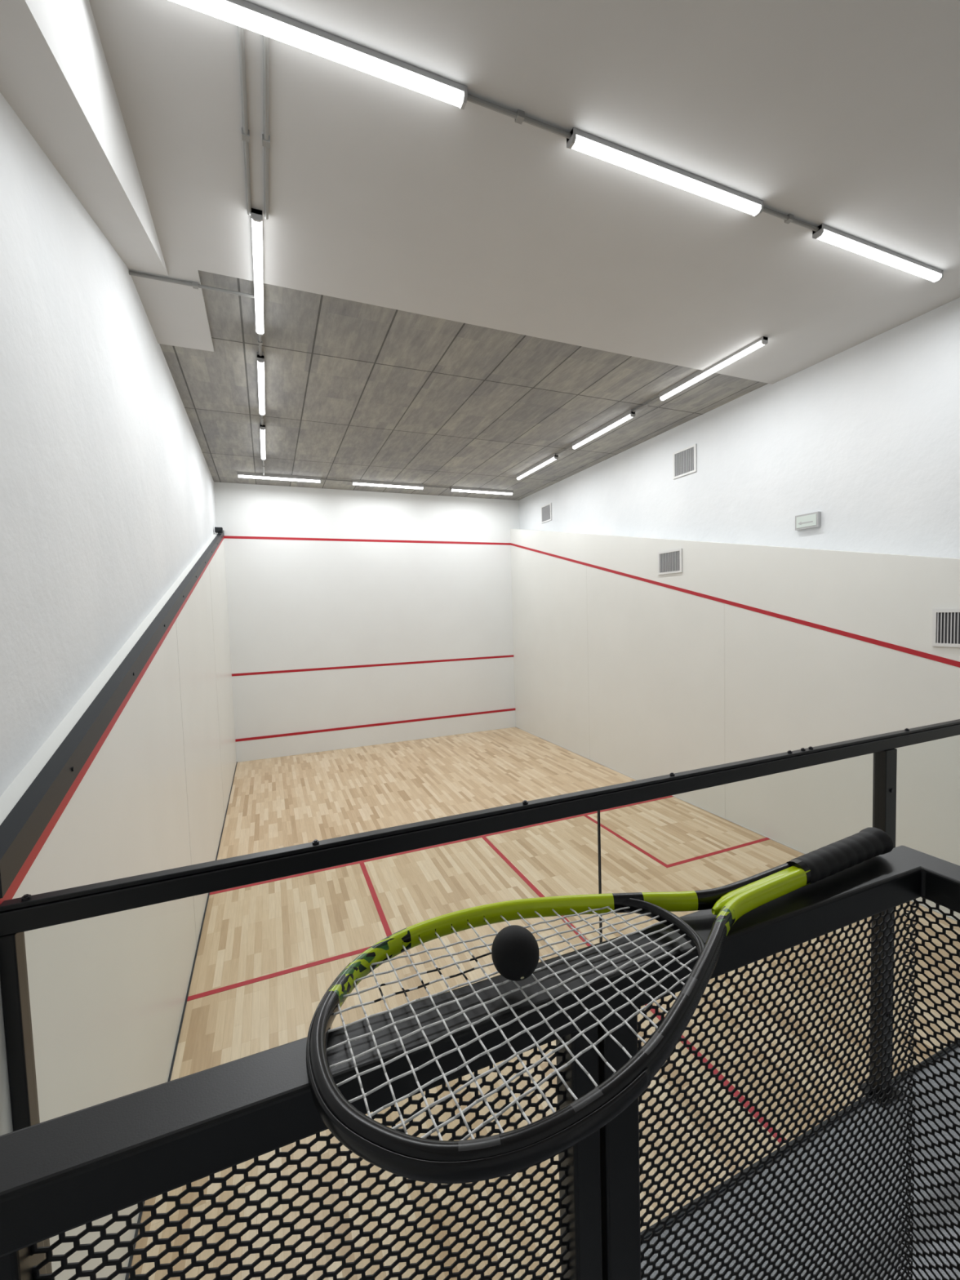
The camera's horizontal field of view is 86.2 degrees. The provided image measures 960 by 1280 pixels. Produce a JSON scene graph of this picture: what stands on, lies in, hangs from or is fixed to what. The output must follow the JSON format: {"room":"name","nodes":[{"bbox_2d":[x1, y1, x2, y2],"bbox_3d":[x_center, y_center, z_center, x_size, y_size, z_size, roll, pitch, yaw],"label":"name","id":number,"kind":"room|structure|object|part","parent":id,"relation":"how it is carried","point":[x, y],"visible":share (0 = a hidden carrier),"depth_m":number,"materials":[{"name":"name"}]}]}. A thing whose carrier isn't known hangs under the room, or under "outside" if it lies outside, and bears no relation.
{"room":"squash court gallery","nodes":[
{"label":"squash court gallery","id":0,"kind":"room"},
{"bbox_2d":[0,92,216,796],"bbox_3d":[-2.693,-0.120,4.013,0.200,5.850,13.650,-3,3,-22],"label":"wall","id":1,"kind":"structure","parent":0,"point":[107,490],"depth_m":2.52,"materials":[{"name":"paint"}]},
{"bbox_2d":[0,532,236,1279],"bbox_3d":[-2.527,0.433,4.106,0.123,4.725,13.650,-3,3,-22],"label":"wall","id":2,"kind":"structure","parent":0,"point":[108,993],"depth_m":2.70,"materials":[{"name":"paint"}]},
{"bbox_2d":[0,530,224,898],"bbox_3d":[-3.270,-0.738,5.860,0.069,2.546,9.750,-3,3,-22],"label":"trim","id":3,"kind":"structure","parent":2,"relation":"attached to","point":[21,829],"depth_m":2.05,"materials":[{"name":"black metal"}]},
{"bbox_2d":[124,761,237,1279],"bbox_3d":[-3.151,2.703,6.084,0.012,0.012,9.700,-3,3,-22],"label":"baseboard","id":4,"kind":"structure","parent":2,"relation":"attached to","point":[136,1232],"depth_m":3.89,"materials":[{"name":"black metal"}]},
{"bbox_2d":[214,527,222,533],"bbox_3d":[-4.917,-2.042,9.655,0.130,0.150,0.160,-3,3,-22],"label":"camera","id":5,"kind":"object","parent":2,"relation":"attached to","point":[217,530],"visible":0.86,"depth_m":9.61,"materials":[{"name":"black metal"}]},
{"bbox_2d":[176,563,724,942],"bbox_3d":[-0.258,0.665,7.195,6.400,3.782,3.202,-3,3,-22],"label":"trim","id":6,"kind":"structure","parent":2,"relation":"attached to","point":[209,563],"depth_m":6.90,"materials":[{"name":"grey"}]},
{"bbox_2d":[213,481,519,742],"bbox_3d":[-2.112,-0.567,11.724,7.180,5.850,0.221,-3,3,-22],"label":"wall","id":7,"kind":"structure","parent":0,"point":[293,604],"depth_m":11.42,"materials":[{"name":"paint"}]},
{"bbox_2d":[235,710,515,762],"bbox_3d":[-2.057,2.145,11.757,6.400,0.430,0.018,-3,3,-22],"label":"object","id":8,"kind":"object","parent":7,"relation":"attached to","point":[282,746],"depth_m":11.56,"materials":[{"name":"paint"}]},
{"bbox_2d":[159,270,767,500],"bbox_3d":[0.444,-3.126,5.182,7.180,0.170,14.050,-3,3,-22],"label":"ceiling","id":9,"kind":"structure","parent":0,"point":[355,390],"depth_m":6.53,"materials":[{"name":"concrete"}]},
{"bbox_2d":[256,351,265,415],"bbox_3d":[-2.550,-2.946,5.982,0.072,0.098,1.520,-3,3,-22],"label":"strip light","id":10,"kind":"object","parent":9,"relation":"attached to","point":[260,359],"depth_m":5.76,"materials":[{"name":"white plastic"}]},
{"bbox_2d":[259,422,266,460],"bbox_3d":[-3.333,-3.027,7.875,0.072,0.098,1.500,-3,3,-22],"label":"strip light","id":11,"kind":"object","parent":9,"relation":"attached to","point":[262,428],"depth_m":7.65,"materials":[{"name":"white plastic"}]},
{"bbox_2d":[236,471,320,483],"bbox_3d":[-3.837,-3.121,9.850,1.500,0.098,0.072,-3,3,-22],"label":"strip light","id":12,"kind":"object","parent":9,"relation":"attached to","point":[240,474],"depth_m":9.81,"materials":[{"name":"white plastic"}]},
{"bbox_2d":[351,479,423,489],"bbox_3d":[-1.898,-3.225,10.648,1.500,0.098,0.072,-3,3,-22],"label":"strip light","id":13,"kind":"object","parent":9,"relation":"attached to","point":[361,482],"depth_m":10.61,"materials":[{"name":"white plastic"}]},
{"bbox_2d":[449,486,513,495],"bbox_3d":[0.051,-3.329,11.450,1.500,0.098,0.072,-3,3,-22],"label":"strip light","id":14,"kind":"object","parent":9,"relation":"attached to","point":[460,489],"depth_m":11.41,"materials":[{"name":"white plastic"}]},
{"bbox_2d":[516,453,558,479],"bbox_3d":[1.056,-3.262,9.703,0.072,0.098,1.500,-3,3,-22],"label":"strip light","id":15,"kind":"object","parent":9,"relation":"attached to","point":[553,457],"depth_m":9.57,"materials":[{"name":"white plastic"}]},
{"bbox_2d":[571,408,635,449],"bbox_3d":[1.839,-3.181,7.810,0.072,0.098,1.500,-3,3,-22],"label":"strip light","id":16,"kind":"object","parent":9,"relation":"attached to","point":[629,414],"depth_m":7.68,"materials":[{"name":"white plastic"}]},
{"bbox_2d":[658,336,768,401],"bbox_3d":[2.622,-3.099,5.917,0.072,0.098,1.500,-3,3,-22],"label":"strip light","id":17,"kind":"object","parent":9,"relation":"attached to","point":[699,375],"depth_m":5.85,"materials":[{"name":"white plastic"}]},
{"bbox_2d":[88,0,959,384],"bbox_3d":[1.523,-2.915,2.589,6.780,0.030,8.020,-3,3,-22],"label":"ceiling plasterboard","id":18,"kind":"structure","parent":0,"point":[841,115],"depth_m":3.13,"materials":[{"name":"white paint"}]},
{"bbox_2d":[0,0,168,275],"bbox_3d":[-1.228,-1.691,0.869,0.270,2.055,6.850,-3,3,-22],"label":"ceiling soffit","id":19,"kind":"structure","parent":18,"relation":"attached to","point":[55,73],"depth_m":2.22,"materials":[{"name":"white paint"}]},
{"bbox_2d":[250,208,264,335],"bbox_3d":[-1.766,-2.864,4.089,0.072,0.098,1.500,-3,3,-22],"label":"strip light","id":20,"kind":"object","parent":18,"relation":"attached to","point":[256,215],"depth_m":3.86,"materials":[{"name":"white plastic"}]},
{"bbox_2d":[168,0,467,109],"bbox_3d":[-0.772,-2.800,2.392,1.500,0.098,0.072,-3,3,-22],"label":"strip light","id":21,"kind":"object","parent":18,"relation":"attached to","point":[244,14],"depth_m":2.40,"materials":[{"name":"white plastic"}]},
{"bbox_2d":[128,26,818,488],"bbox_3d":[-0.781,-3.050,6.748,5.700,0.048,8.110,-3,3,-22],"label":"conduit","id":22,"kind":"object","parent":18,"relation":"attached to","point":[519,116],"depth_m":2.88,"materials":[{"name":"grey metal"}]},
{"bbox_2d":[566,127,763,217],"bbox_3d":[1.205,-2.905,3.205,1.500,0.098,0.072,-3,3,-22],"label":"strip light","id":23,"kind":"object","parent":18,"relation":"attached to","point":[580,140],"depth_m":3.14,"materials":[{"name":"white plastic"}]},
{"bbox_2d":[812,223,943,283],"bbox_3d":[3.135,-3.008,4.000,1.500,0.098,0.072,-3,3,-22],"label":"strip light","id":24,"kind":"object","parent":18,"relation":"attached to","point":[825,233],"depth_m":3.94,"materials":[{"name":"white plastic"}]},
{"bbox_2d":[128,727,959,1279],"bbox_3d":[0.621,2.701,5.506,7.180,0.153,14.050,-3,3,-22],"label":"floor","id":25,"kind":"structure","parent":0,"point":[248,933],"depth_m":4.40,"materials":[{"name":"brown wood"}]},
{"bbox_2d":[0,748,903,1273],"bbox_3d":[1.640,1.706,2.717,6.400,2.085,0.140,-3,3,-22],"label":"posts","id":26,"kind":"object","parent":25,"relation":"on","point":[14,980],"visible":0.58,"depth_m":1.48,"materials":[{"name":"black metal"}]},
{"bbox_2d":[21,728,909,1017],"bbox_3d":[1.388,1.430,2.585,5.762,1.690,0.055,-3,3,-22],"label":"bolts","id":27,"kind":"object","parent":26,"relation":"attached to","point":[25,897],"visible":0.94,"depth_m":2.06,"materials":[{"name":"grey metal"}]},
{"bbox_2d":[0,719,959,936],"bbox_3d":[1.607,0.625,2.659,6.400,0.081,0.056,-3,3,-22],"label":"rail","id":28,"kind":"object","parent":26,"relation":"on","point":[46,909],"visible":1,"depth_m":1.84,"materials":[{"name":"black metal"}]},
{"bbox_2d":[597,810,959,1239],"bbox_3d":[1.640,1.704,2.717,6.400,2.090,0.024,-3,3,-22],"label":"seal","id":29,"kind":"object","parent":25,"relation":"on","point":[692,1207],"depth_m":2.62,"materials":[{"name":"black rubber"}]},
{"bbox_2d":[510,528,959,919],"bbox_3d":[3.553,-0.013,6.603,0.263,4.970,13.650,-3,3,-22],"label":"wall","id":30,"kind":"structure","parent":0,"point":[656,685],"depth_m":6.56,"materials":[{"name":"paint"}]},
{"bbox_2d":[657,548,682,574],"bbox_3d":[2.870,-1.179,7.754,0.020,0.350,0.490,-3,3,-22],"label":"air vent","id":31,"kind":"object","parent":30,"relation":"in","point":[669,562],"visible":1,"depth_m":7.73,"materials":[{"name":"white metal"}]},
{"bbox_2d":[515,726,956,920],"bbox_3d":[2.750,2.390,8.513,0.010,0.010,9.700,-3,3,-22],"label":"baseboard","id":32,"kind":"structure","parent":30,"relation":"attached to","point":[516,726],"depth_m":7.03,"materials":[{"name":"grey"}]},
{"bbox_2d":[931,608,959,647],"bbox_3d":[4.264,-0.104,4.505,0.020,0.340,0.480,-3,3,-22],"label":"air vent","id":33,"kind":"object","parent":30,"relation":"in","point":[945,622],"visible":1,"depth_m":4.63,"materials":[{"name":"white metal"}]},
{"bbox_2d":[519,297,959,558],"bbox_3d":[3.754,-0.464,6.667,0.200,5.850,13.650,-3,3,-22],"label":"wall","id":34,"kind":"structure","parent":0,"point":[865,437],"depth_m":5.88,"materials":[{"name":"paint"}]},
{"bbox_2d":[541,502,551,523],"bbox_3d":[1.495,-2.857,11.559,0.020,0.380,0.440,-3,3,-22],"label":"air vent","id":35,"kind":"object","parent":34,"relation":"in","point":[546,510],"visible":1,"depth_m":11.54,"materials":[{"name":"white metal"}]},
{"bbox_2d":[672,444,697,479],"bbox_3d":[3.082,-2.682,7.728,0.020,0.400,0.460,-3,3,-22],"label":"air vent","id":36,"kind":"object","parent":34,"relation":"in","point":[684,460],"visible":1,"depth_m":7.72,"materials":[{"name":"white metal"}]},
{"bbox_2d":[795,511,821,530],"bbox_3d":[3.837,-1.392,6.006,0.056,0.170,0.280,-3,3,-22],"label":"emergency light","id":37,"kind":"object","parent":34,"relation":"attached to","point":[811,520],"visible":1,"depth_m":5.97,"materials":[{"name":"grey plastic"}]},
{"bbox_3d":[0.311,1.586,-0.745,1.565,0.190,2.433,-3,3,-22],"label":"platform","id":38,"kind":"object","parent":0,"visible":0},
{"bbox_2d":[0,845,959,1279],"bbox_3d":[0.289,0.915,-0.637,1.565,1.118,2.293,-3,3,-22],"label":"balcony railing","id":39,"kind":"object","parent":38,"relation":"on","point":[60,1175],"visible":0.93,"depth_m":0.47,"materials":[{"name":"black metal"}]},
{"bbox_2d":[306,826,893,1183],"bbox_3d":[0.199,0.277,0.506,0.707,0.032,0.238,-3,4,-26],"label":"racket","id":40,"kind":"object","parent":39,"relation":"on","point":[422,1159],"visible":0.99,"depth_m":0.40,"materials":[{"name":"black paint"}]},
{"bbox_2d":[491,924,539,981],"bbox_3d":[0.030,0.268,0.440,0.041,0.041,0.041,-3,3,-22],"label":"ball","id":41,"kind":"object","parent":40,"relation":"on","point":[515,955],"visible":1,"depth_m":0.43,"materials":[{"name":"black rubber"}]},
{"bbox_3d":[0.726,0.807,0.293,0.002,0.960,0.859,-3,3,-22],"label":"panel","id":42,"kind":"part","parent":39,"relation":"part of","materials":[{"name":"black paint"}]}
]}

